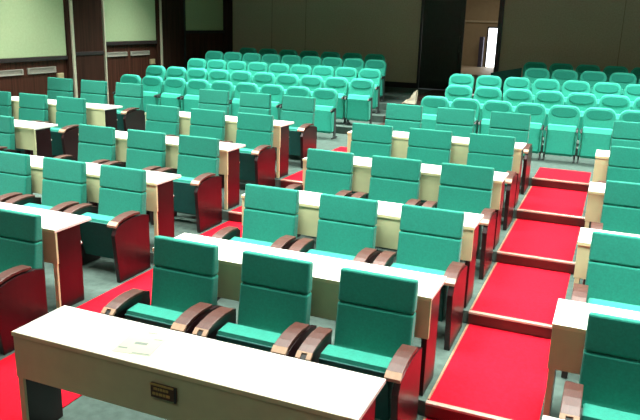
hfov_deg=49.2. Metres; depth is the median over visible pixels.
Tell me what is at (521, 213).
trim
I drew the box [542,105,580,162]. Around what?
seat
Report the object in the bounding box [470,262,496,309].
trim
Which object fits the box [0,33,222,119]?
wall
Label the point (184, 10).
trim
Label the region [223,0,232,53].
trim
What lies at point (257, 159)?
chair
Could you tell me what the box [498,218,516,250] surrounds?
trim
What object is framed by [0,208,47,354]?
chair
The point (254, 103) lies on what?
chair
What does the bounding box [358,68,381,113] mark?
seat
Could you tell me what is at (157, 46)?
trim
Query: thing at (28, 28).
wall panel
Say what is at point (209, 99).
chair
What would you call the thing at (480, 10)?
wall
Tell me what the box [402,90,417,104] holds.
paper bag
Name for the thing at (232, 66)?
seat
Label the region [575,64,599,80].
seat
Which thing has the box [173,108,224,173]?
chair
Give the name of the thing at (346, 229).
chair
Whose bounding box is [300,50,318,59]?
seat
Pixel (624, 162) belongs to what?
chair
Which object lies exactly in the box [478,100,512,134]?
seat
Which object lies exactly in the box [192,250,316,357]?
chair
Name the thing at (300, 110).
chair
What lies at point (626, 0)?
trim
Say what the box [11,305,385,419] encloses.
desk
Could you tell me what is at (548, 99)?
seat
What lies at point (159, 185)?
desk
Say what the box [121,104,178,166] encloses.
chair
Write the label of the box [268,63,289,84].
seat
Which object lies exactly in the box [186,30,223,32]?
trim
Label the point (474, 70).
floor
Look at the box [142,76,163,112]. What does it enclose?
seat
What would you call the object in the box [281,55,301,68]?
seat
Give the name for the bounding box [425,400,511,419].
trim
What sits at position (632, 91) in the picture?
seat
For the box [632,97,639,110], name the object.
seat
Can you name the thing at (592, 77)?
seat
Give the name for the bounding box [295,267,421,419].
chair
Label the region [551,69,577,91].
seat
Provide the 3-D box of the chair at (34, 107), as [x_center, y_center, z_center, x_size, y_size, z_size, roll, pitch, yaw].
[-4.674,-1.293,10.980,0.694,1.011,0.643,8,17,22]
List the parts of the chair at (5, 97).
backrest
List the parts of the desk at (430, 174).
panel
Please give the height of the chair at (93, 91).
1.011 m
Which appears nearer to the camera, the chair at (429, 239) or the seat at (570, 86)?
the chair at (429, 239)
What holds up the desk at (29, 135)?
on the floor at (99, 275)
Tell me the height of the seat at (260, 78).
0.867 m
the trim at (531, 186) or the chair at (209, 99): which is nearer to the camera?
the trim at (531, 186)
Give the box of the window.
[484,27,497,66]
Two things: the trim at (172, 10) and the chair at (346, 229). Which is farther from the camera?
the trim at (172, 10)
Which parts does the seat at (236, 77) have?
backrest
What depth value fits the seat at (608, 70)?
14.02 m
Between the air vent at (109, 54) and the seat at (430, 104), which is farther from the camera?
the air vent at (109, 54)
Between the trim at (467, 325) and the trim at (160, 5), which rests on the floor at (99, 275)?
the trim at (467, 325)
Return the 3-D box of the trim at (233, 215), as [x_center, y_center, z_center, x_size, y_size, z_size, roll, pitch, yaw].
[-0.680,0.127,8.348,0.925,0.114,0.038,8,17,22]
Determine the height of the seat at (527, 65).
0.867 m
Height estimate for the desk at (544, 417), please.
0.746 m
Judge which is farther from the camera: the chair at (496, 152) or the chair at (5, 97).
the chair at (5, 97)
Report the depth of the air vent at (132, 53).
15.65 m
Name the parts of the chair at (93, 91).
backrest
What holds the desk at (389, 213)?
on the floor at (99, 275)
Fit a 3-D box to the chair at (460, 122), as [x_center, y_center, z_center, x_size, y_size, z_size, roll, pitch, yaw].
[1.823,-0.900,9.852,0.694,1.011,0.643,8,17,22]
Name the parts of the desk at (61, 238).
panel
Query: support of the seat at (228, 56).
on the floor at (99, 275)
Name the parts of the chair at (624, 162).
backrest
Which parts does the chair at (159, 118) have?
backrest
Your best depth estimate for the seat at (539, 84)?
12.79 m
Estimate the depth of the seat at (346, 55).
16.08 m
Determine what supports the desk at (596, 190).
on the floor at (99, 275)
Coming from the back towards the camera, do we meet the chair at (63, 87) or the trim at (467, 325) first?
the chair at (63, 87)
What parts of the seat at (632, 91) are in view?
backrest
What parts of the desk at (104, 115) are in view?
panel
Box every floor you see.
[0,86,597,419]
[461,65,493,75]
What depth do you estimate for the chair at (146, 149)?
8.64 m
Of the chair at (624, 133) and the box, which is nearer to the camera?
the chair at (624, 133)
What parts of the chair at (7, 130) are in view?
backrest, panel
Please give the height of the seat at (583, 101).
0.867 m
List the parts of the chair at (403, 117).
backrest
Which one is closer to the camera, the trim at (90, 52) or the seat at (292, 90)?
the seat at (292, 90)
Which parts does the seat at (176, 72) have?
backrest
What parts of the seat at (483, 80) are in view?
backrest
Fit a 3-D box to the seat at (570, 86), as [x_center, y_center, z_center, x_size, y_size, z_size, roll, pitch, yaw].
[4.576,-1.885,12.616,0.488,0.867,0.350,8,17,22]
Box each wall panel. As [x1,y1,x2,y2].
[0,0,65,58]
[104,0,155,41]
[185,0,222,29]
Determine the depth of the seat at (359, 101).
13.15 m
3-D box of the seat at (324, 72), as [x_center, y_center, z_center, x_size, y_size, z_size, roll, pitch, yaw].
[0.017,-2.528,14.441,0.488,0.867,0.350,8,17,22]
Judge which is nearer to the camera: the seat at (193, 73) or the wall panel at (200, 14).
the seat at (193, 73)
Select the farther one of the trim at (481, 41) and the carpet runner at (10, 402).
the trim at (481, 41)
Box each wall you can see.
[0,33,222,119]
[233,0,639,91]
[461,0,499,66]
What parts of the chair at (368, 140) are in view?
backrest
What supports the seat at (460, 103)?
on the floor at (99, 275)
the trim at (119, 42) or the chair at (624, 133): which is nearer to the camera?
the chair at (624, 133)
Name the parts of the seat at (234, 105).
arm, seat, backrest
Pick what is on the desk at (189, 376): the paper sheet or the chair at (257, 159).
the paper sheet
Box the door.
[419,0,466,89]
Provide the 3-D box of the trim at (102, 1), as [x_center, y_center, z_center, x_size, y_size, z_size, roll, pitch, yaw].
[-4.469,-3.878,14.381,0.090,3.900,0.040,8,17,22]
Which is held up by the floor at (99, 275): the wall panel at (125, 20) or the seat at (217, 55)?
the seat at (217, 55)
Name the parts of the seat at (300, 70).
backrest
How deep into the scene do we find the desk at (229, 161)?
8.68 m
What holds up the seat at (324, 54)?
on the floor at (99, 275)
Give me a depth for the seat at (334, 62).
15.29 m
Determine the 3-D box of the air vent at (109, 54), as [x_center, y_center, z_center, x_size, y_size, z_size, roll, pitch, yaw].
[-4.345,-3.334,14.963,0.030,0.090,0.660,8,17,22]
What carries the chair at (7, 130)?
on the floor at (99, 275)
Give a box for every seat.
[112,74,140,103]
[141,65,165,83]
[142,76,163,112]
[157,77,185,110]
[163,67,186,92]
[180,79,209,111]
[185,68,207,94]
[186,58,206,81]
[205,51,223,62]
[207,59,226,74]
[208,69,229,88]
[211,81,233,115]
[223,52,242,63]
[227,61,246,75]
[229,82,258,115]
[230,71,251,98]
[239,47,256,55]
[242,53,261,67]
[247,62,267,82]
[253,72,275,92]
[259,48,276,56]
[260,84,283,119]
[261,54,280,69]
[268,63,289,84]
[276,74,298,94]
[279,49,297,58]
[279,86,310,120]
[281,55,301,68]
[290,64,311,85]
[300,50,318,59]
[300,75,323,96]
[301,56,321,70]
[312,66,334,87]
[312,88,337,138]
[321,52,339,60]
[322,57,342,76]
[324,77,348,124]
[335,67,357,95]
[342,53,361,62]
[343,58,364,73]
[344,78,373,124]
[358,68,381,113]
[364,54,384,67]
[365,59,386,101]
[421,96,448,129]
[445,85,471,107]
[449,74,473,93]
[451,98,479,133]
[472,75,501,98]
[474,86,501,125]
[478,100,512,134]
[501,77,530,100]
[503,88,532,112]
[515,102,545,159]
[523,62,546,77]
[524,68,549,91]
[532,79,559,102]
[534,90,563,136]
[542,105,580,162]
[549,63,572,78]
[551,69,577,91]
[561,80,589,104]
[566,92,596,139]
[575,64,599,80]
[576,107,615,163]
[580,71,606,93]
[592,82,620,107]
[599,95,630,120]
[603,66,627,81]
[609,72,636,94]
[619,110,639,121]
[623,84,639,109]
[631,67,639,83]
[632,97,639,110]
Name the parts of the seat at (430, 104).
seat, backrest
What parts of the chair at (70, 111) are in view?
seat, panel, armrest, backrest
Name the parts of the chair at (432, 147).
backrest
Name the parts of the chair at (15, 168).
armrest, backrest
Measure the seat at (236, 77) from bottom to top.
0.867 m
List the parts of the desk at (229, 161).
panel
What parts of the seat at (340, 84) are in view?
backrest, seat, arm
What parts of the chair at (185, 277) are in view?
armrest, arm frame, panel, seat, backrest, armrest, panel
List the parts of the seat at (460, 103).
backrest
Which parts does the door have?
panel, panel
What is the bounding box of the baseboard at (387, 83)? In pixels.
[385,81,415,87]
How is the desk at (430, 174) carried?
on the floor at (99, 275)
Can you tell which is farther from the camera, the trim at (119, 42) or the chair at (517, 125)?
the trim at (119, 42)
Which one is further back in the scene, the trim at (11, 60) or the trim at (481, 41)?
the trim at (481, 41)
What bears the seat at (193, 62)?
on the floor at (99, 275)
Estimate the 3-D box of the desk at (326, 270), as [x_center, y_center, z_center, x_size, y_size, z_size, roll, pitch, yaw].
[-0.211,0.751,5.405,2.254,0.746,0.456,8,17,22]
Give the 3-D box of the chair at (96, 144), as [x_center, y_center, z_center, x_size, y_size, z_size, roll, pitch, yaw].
[-2.975,-0.530,8.828,0.694,1.011,0.643,8,17,22]
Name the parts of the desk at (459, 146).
panel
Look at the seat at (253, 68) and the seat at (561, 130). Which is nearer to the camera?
the seat at (561, 130)
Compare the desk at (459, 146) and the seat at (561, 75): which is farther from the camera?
the seat at (561, 75)
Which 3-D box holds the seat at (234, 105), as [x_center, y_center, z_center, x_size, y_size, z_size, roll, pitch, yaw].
[-1.427,-1.934,13.095,0.488,0.867,0.350,8,17,22]
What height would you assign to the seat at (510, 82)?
0.867 m
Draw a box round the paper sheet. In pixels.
[112,327,173,356]
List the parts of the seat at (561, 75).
backrest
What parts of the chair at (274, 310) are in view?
armrest, arm frame, panel, seat, backrest, armrest, panel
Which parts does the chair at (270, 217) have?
armrest, panel, arm frame, seat, backrest, armrest, panel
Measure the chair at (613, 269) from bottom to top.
1.011 m
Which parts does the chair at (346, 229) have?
armrest, arm frame, panel, seat, backrest, armrest, panel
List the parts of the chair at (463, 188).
armrest, backrest, seat, panel, armrest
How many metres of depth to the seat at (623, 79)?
13.12 m
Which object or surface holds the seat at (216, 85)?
on the floor at (99, 275)
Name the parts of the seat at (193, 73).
backrest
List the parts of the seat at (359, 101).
arm, seat, backrest, arm, leg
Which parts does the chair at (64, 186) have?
armrest, arm frame, panel, seat, backrest, armrest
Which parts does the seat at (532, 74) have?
backrest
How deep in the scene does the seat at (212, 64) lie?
15.35 m
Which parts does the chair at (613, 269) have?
panel, armrest, backrest, seat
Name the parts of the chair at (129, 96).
backrest, armrest, panel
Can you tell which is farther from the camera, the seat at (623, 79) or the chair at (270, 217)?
the seat at (623, 79)
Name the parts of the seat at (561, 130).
arm, seat, backrest, arm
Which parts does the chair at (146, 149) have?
armrest, backrest, armrest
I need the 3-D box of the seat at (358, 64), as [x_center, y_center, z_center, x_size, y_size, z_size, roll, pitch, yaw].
[0.680,-2.834,15.137,0.488,0.867,0.350,8,17,22]
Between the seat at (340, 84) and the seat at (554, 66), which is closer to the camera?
the seat at (340, 84)
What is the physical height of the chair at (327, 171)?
1.011 m
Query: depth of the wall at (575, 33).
17.21 m
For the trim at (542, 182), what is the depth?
9.67 m
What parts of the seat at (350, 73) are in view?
backrest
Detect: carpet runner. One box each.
[0,147,346,419]
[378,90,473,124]
[426,167,590,419]
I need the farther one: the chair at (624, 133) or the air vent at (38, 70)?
the air vent at (38, 70)
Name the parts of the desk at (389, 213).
panel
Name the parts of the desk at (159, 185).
panel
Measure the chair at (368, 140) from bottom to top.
1.011 m
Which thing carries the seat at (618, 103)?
on the floor at (99, 275)
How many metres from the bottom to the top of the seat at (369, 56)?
0.867 m
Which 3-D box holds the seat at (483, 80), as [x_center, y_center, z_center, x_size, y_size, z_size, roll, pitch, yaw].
[3.140,-2.088,13.190,0.488,0.867,0.350,8,17,22]
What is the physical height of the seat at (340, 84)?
0.867 m
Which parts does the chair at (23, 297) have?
armrest, backrest, panel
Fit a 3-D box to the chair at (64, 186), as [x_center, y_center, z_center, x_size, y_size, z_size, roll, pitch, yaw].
[-2.834,0.012,7.299,0.694,1.011,0.643,8,17,22]
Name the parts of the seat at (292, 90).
backrest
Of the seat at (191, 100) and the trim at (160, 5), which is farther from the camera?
the trim at (160, 5)
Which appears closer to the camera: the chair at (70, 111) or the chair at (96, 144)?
the chair at (96, 144)
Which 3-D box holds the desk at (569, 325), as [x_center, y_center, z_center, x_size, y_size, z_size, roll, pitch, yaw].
[2.560,1.159,4.234,2.254,0.746,0.456,8,17,22]
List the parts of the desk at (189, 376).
panel, name plate, panel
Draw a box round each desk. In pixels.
[0,202,90,308]
[11,96,122,130]
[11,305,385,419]
[14,120,57,157]
[30,155,180,237]
[78,130,245,209]
[145,111,293,177]
[152,233,446,395]
[241,190,483,307]
[302,156,508,248]
[347,131,526,207]
[542,299,639,416]
[542,415,562,419]
[573,227,639,286]
[584,182,605,227]
[592,150,609,181]
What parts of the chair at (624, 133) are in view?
backrest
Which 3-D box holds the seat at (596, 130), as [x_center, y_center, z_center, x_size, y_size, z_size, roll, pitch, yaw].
[4.279,-1.129,10.811,0.488,0.867,0.350,8,17,22]
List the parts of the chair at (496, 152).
backrest, panel, armrest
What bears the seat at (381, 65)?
on the floor at (99, 275)
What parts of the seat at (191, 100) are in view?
arm, seat, backrest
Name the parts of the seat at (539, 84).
backrest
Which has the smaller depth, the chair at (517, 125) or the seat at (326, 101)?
the chair at (517, 125)
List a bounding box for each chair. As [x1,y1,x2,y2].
[0,91,12,116]
[0,115,15,152]
[0,151,32,202]
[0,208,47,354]
[4,157,87,211]
[16,93,48,154]
[30,96,86,160]
[47,77,73,123]
[53,124,115,206]
[63,165,150,282]
[80,80,107,104]
[97,129,165,221]
[101,235,220,333]
[115,82,144,131]
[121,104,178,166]
[149,135,221,232]
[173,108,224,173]
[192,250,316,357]
[198,89,228,115]
[212,184,299,299]
[219,112,275,187]
[239,92,270,114]
[272,95,316,167]
[285,148,353,236]
[288,193,380,263]
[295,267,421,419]
[350,123,392,195]
[351,155,423,205]
[373,204,466,349]
[385,103,422,131]
[406,128,451,204]
[422,163,496,279]
[435,107,474,137]
[467,133,516,229]
[488,111,532,194]
[559,312,639,419]
[561,231,639,377]
[583,180,639,284]
[598,146,639,182]
[610,121,639,147]
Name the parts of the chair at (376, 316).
armrest, arm frame, panel, seat, backrest, armrest, panel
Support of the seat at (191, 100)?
on the floor at (99, 275)
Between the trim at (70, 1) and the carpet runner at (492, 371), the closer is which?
the carpet runner at (492, 371)
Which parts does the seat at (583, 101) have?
seat, backrest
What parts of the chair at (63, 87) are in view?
backrest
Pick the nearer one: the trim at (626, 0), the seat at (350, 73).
the seat at (350, 73)
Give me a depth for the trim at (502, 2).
16.35 m
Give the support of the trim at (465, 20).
attached to the wall at (480, 10)
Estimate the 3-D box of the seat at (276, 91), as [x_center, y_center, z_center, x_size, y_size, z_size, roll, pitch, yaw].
[-0.938,-1.865,12.899,0.488,0.867,0.350,8,17,22]
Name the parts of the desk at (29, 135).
panel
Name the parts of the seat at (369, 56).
backrest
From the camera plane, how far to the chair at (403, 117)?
10.24 m
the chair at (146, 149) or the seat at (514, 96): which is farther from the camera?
the seat at (514, 96)
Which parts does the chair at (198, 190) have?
panel, armrest, seat, backrest, armrest, panel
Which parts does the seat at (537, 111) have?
backrest, seat, leg, arm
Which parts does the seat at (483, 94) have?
seat, backrest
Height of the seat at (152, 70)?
0.867 m
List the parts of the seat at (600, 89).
backrest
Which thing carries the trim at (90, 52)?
attached to the wall at (198, 45)
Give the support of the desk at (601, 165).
on the floor at (99, 275)
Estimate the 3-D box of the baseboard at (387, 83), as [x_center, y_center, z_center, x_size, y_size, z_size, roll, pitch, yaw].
[0.004,-3.437,18.396,5.240,0.130,0.025,8,17,22]
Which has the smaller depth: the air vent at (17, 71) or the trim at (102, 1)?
the air vent at (17, 71)
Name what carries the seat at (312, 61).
on the floor at (99, 275)
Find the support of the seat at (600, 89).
on the floor at (99, 275)
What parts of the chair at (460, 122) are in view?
backrest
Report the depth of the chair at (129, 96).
11.98 m
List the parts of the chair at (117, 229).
armrest, arm frame, panel, seat, backrest, armrest, panel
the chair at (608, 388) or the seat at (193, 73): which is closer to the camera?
the chair at (608, 388)
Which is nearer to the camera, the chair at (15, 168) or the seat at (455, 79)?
the chair at (15, 168)
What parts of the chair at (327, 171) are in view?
armrest, backrest, armrest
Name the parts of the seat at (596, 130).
arm, seat, backrest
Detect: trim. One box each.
[0,56,67,62]
[63,0,74,97]
[69,0,77,97]
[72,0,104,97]
[75,51,103,55]
[101,0,108,104]
[106,41,156,44]
[155,0,160,65]
[159,0,162,65]
[161,0,183,79]
[183,0,186,70]
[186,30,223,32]
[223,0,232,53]
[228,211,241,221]
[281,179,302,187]
[416,0,423,88]
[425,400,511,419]
[427,324,468,399]
[465,20,497,22]
[468,310,551,338]
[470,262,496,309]
[477,37,484,66]
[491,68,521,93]
[493,0,504,71]
[496,251,575,273]
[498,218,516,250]
[516,209,584,226]
[518,186,531,208]
[531,177,589,191]
[617,0,626,64]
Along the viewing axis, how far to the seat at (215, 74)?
14.31 m
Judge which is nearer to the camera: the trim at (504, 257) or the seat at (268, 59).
the trim at (504, 257)
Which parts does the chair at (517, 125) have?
backrest, panel, armrest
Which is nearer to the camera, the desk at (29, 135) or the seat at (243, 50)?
the desk at (29, 135)
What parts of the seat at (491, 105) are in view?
seat, backrest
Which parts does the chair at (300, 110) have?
seat, backrest, armrest, panel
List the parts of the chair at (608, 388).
armrest, backrest, seat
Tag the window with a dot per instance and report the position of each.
(492, 31)
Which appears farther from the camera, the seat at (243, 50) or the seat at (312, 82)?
the seat at (243, 50)
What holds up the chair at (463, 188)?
on the floor at (99, 275)
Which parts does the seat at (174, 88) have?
seat, backrest, arm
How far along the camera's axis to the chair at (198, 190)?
8.27 m
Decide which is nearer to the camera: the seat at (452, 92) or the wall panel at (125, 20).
the seat at (452, 92)
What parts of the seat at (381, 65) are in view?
backrest, arm, leg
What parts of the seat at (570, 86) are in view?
backrest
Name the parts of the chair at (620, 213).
armrest, backrest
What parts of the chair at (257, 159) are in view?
panel, seat, backrest, armrest, panel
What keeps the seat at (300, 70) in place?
on the floor at (99, 275)
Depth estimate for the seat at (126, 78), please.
14.04 m
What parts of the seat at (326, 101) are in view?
seat, backrest, arm, leg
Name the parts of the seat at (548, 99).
seat, backrest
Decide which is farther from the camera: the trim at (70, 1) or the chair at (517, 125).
the trim at (70, 1)
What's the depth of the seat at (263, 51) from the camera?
16.88 m
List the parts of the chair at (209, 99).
backrest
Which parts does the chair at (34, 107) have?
backrest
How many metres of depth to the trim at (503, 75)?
15.02 m
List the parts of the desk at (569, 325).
panel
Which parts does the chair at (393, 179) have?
armrest, backrest, armrest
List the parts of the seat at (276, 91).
backrest, seat, arm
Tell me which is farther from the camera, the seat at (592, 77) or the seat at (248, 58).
the seat at (248, 58)
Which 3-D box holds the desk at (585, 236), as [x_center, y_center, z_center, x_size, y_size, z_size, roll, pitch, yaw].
[3.191,0.708,5.516,2.254,0.746,0.456,8,17,22]
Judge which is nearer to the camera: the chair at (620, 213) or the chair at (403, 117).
the chair at (620, 213)
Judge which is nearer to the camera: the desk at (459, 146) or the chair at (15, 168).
the chair at (15, 168)
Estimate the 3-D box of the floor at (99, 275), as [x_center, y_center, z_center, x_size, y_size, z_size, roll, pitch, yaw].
[-0.247,0.414,7.293,14.200,1.431,21.800,8,17,22]
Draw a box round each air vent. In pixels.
[0,69,23,76]
[27,66,55,73]
[107,52,126,56]
[130,51,149,55]
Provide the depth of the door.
16.92 m
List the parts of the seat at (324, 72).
backrest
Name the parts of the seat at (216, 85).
backrest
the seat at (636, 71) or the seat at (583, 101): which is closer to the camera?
the seat at (583, 101)
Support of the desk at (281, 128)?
on the floor at (99, 275)
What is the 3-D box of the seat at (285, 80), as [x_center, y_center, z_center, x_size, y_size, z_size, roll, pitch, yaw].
[-0.692,-2.229,13.762,0.488,0.867,0.350,8,17,22]
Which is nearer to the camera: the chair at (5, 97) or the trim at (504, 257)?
the trim at (504, 257)
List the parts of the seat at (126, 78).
backrest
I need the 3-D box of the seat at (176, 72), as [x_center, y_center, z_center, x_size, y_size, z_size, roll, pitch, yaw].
[-3.081,-2.566,14.719,0.488,0.867,0.350,8,17,22]
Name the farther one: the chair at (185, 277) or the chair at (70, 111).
the chair at (70, 111)
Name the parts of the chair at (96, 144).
armrest, backrest, armrest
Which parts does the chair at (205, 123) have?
backrest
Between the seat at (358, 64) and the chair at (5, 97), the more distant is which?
the seat at (358, 64)
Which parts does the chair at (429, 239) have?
armrest, seat, backrest, armrest, panel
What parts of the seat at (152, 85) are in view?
seat, backrest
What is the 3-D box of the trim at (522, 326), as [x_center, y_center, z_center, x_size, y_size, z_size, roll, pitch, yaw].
[1.657,0.980,5.940,0.790,0.114,0.038,8,17,22]
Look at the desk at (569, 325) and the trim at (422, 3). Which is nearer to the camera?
the desk at (569, 325)
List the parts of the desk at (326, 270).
panel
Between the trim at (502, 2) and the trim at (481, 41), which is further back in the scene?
the trim at (481, 41)
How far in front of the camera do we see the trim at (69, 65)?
13.54 m
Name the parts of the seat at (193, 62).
backrest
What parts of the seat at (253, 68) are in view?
backrest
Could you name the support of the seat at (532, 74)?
on the floor at (99, 275)
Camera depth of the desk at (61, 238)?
6.12 m
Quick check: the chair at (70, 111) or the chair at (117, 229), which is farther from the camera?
the chair at (70, 111)
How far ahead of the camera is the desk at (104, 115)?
10.99 m
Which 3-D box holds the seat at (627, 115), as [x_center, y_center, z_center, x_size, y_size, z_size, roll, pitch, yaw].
[4.758,-1.062,10.619,0.488,0.867,0.350,8,17,22]
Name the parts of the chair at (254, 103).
backrest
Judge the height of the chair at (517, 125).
1.011 m
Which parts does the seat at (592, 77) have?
backrest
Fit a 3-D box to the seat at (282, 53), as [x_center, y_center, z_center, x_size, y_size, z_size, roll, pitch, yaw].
[-0.814,-3.386,16.712,0.488,0.867,0.350,8,17,22]
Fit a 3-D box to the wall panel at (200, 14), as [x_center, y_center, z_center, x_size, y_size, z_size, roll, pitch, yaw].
[-2.948,-5.519,17.675,0.035,1.890,1.880,8,17,22]
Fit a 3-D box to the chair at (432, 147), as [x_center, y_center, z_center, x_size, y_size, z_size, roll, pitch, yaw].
[1.261,-0.456,8.605,0.694,1.011,0.643,8,17,22]
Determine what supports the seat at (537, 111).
on the floor at (99, 275)
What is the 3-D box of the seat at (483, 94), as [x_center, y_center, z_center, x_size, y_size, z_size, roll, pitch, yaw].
[2.913,-1.721,12.319,0.488,0.867,0.350,8,17,22]
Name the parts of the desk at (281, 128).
panel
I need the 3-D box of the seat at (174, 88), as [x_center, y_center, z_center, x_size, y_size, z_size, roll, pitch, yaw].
[-2.894,-2.141,13.682,0.488,0.867,0.350,8,17,22]
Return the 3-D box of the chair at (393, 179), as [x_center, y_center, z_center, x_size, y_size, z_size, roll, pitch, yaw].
[0.699,-0.012,7.357,0.694,1.011,0.643,8,17,22]
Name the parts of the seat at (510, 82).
backrest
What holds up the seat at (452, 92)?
on the floor at (99, 275)
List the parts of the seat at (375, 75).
backrest, seat, arm, leg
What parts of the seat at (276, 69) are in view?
backrest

